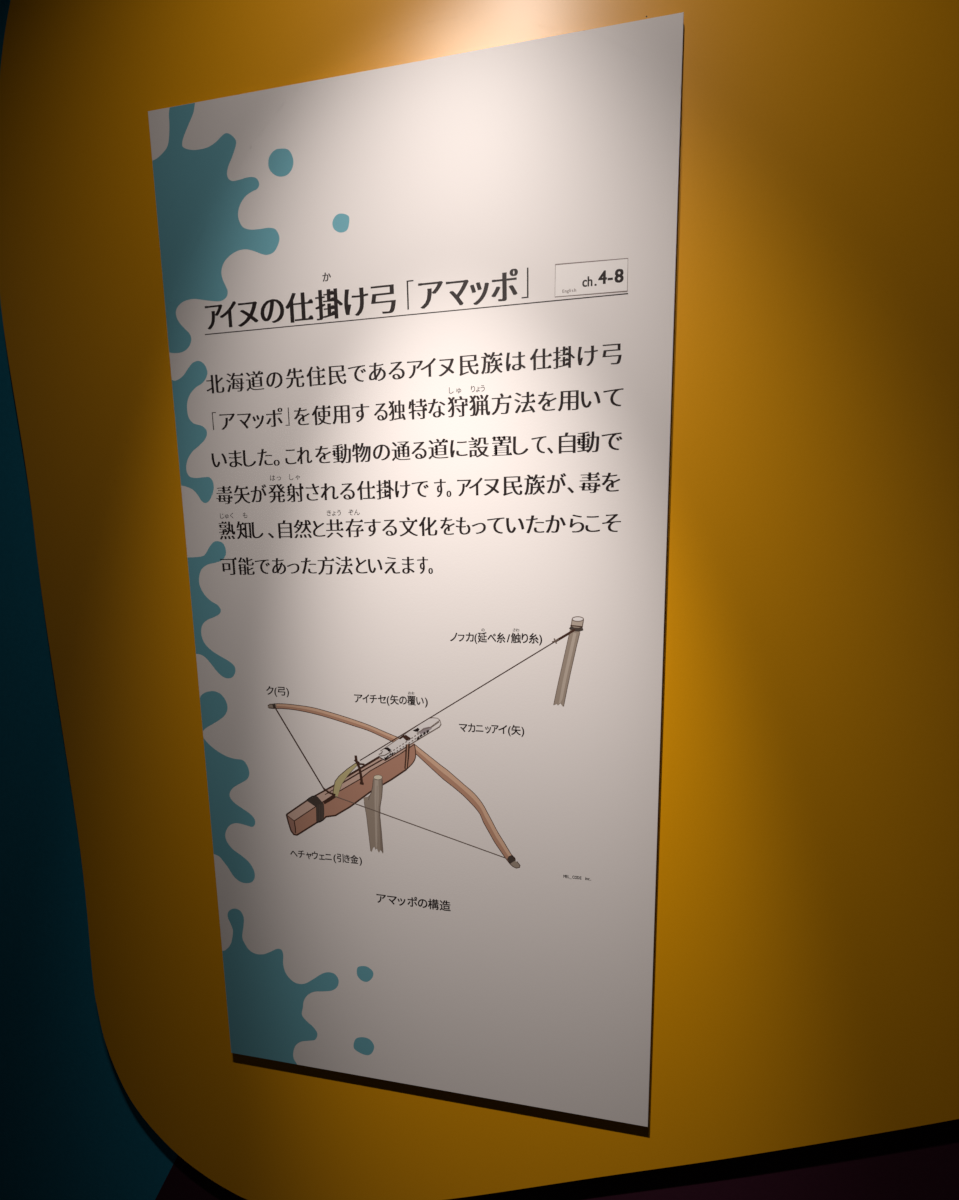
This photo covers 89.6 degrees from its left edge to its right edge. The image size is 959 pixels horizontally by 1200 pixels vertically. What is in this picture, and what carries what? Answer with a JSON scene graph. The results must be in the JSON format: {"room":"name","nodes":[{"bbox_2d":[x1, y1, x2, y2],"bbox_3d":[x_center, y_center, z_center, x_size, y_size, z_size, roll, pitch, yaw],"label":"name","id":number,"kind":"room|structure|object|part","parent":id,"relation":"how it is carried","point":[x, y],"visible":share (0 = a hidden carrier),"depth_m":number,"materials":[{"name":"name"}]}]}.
{"room":"museum","nodes":[
{"label":"museum","id":0,"kind":"room"},
{"bbox_2d":[0,0,958,1199],"bbox_3d":[-0.063,-0.161,0.732,5.200,2.900,0.279,0,7,10],"label":"wall","id":1,"kind":"structure","parent":0,"point":[70,1129],"depth_m":0.77,"materials":[{"name":"blue paint"}]},
{"bbox_2d":[0,0,958,1199],"bbox_3d":[0.161,0.037,0.568,1.605,1.851,0.012,0,7,10],"label":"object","id":2,"kind":"structure","parent":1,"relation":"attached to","point":[805,987],"depth_m":0.56,"materials":[{"name":"yellow paint"}]},
{"bbox_2d":[148,12,683,1126],"bbox_3d":[-0.086,0.051,0.602,0.600,1.270,0.008,0,7,10],"label":"information panel","id":3,"kind":"object","parent":2,"relation":"attached to","point":[420,314],"visible":1,"depth_m":0.58,"materials":[{"name":"white paper"}]},
{"bbox_2d":[172,361,213,502],"bbox_3d":[-0.361,-0.211,0.611,0.051,0.173,0.001,0,7,10],"label":"print","id":4,"kind":"object","parent":3,"relation":"attached to","point":[190,435],"depth_m":0.61},
{"bbox_2d":[187,541,234,677],"bbox_3d":[-0.354,0.014,0.639,0.057,0.182,0.001,0,7,10],"label":"print","id":5,"kind":"object","parent":3,"relation":"attached to","point":[203,609],"depth_m":0.64},
{"bbox_2d":[152,103,278,352],"bbox_3d":[-0.312,-0.442,0.574,0.158,0.271,0.001,0,7,10],"label":"print","id":6,"kind":"object","parent":3,"relation":"attached to","point":[197,204],"depth_m":0.58},
{"bbox_2d":[200,691,254,882],"bbox_3d":[-0.345,0.262,0.668,0.069,0.279,0.001,0,7,10],"label":"print","id":7,"kind":"object","parent":3,"relation":"attached to","point":[224,773],"depth_m":0.67},
{"bbox_2d":[222,909,338,1063],"bbox_3d":[-0.286,0.561,0.696,0.180,0.240,0.001,0,7,10],"label":"print","id":8,"kind":"object","parent":3,"relation":"attached to","point":[265,1006],"depth_m":0.70},
{"bbox_2d":[268,149,292,176],"bbox_3d":[-0.227,-0.500,0.552,0.031,0.029,0.001,0,7,10],"label":"print","id":9,"kind":"object","parent":3,"relation":"attached to","point":[280,162],"depth_m":0.55},
{"bbox_2d":[332,214,348,231],"bbox_3d":[-0.158,-0.429,0.550,0.021,0.020,0.001,0,7,10],"label":"print","id":10,"kind":"object","parent":3,"relation":"attached to","point":[340,223],"depth_m":0.55},
{"bbox_2d":[354,1037,373,1054],"bbox_3d":[-0.164,0.632,0.684,0.031,0.028,0.001,0,7,10],"label":"print","id":11,"kind":"object","parent":3,"relation":"attached to","point":[363,1045],"depth_m":0.68},
{"bbox_2d":[357,966,372,981],"bbox_3d":[-0.158,0.518,0.669,0.024,0.024,0.001,0,7,10],"label":"print","id":12,"kind":"object","parent":3,"relation":"attached to","point":[364,973],"depth_m":0.67},
{"bbox_3d":[0.105,0.073,0.569,0.035,0.109,0.001,0,7,10],"label":"drawn trip post","id":13,"kind":"part","parent":3,"relation":"part of","materials":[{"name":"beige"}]}
]}

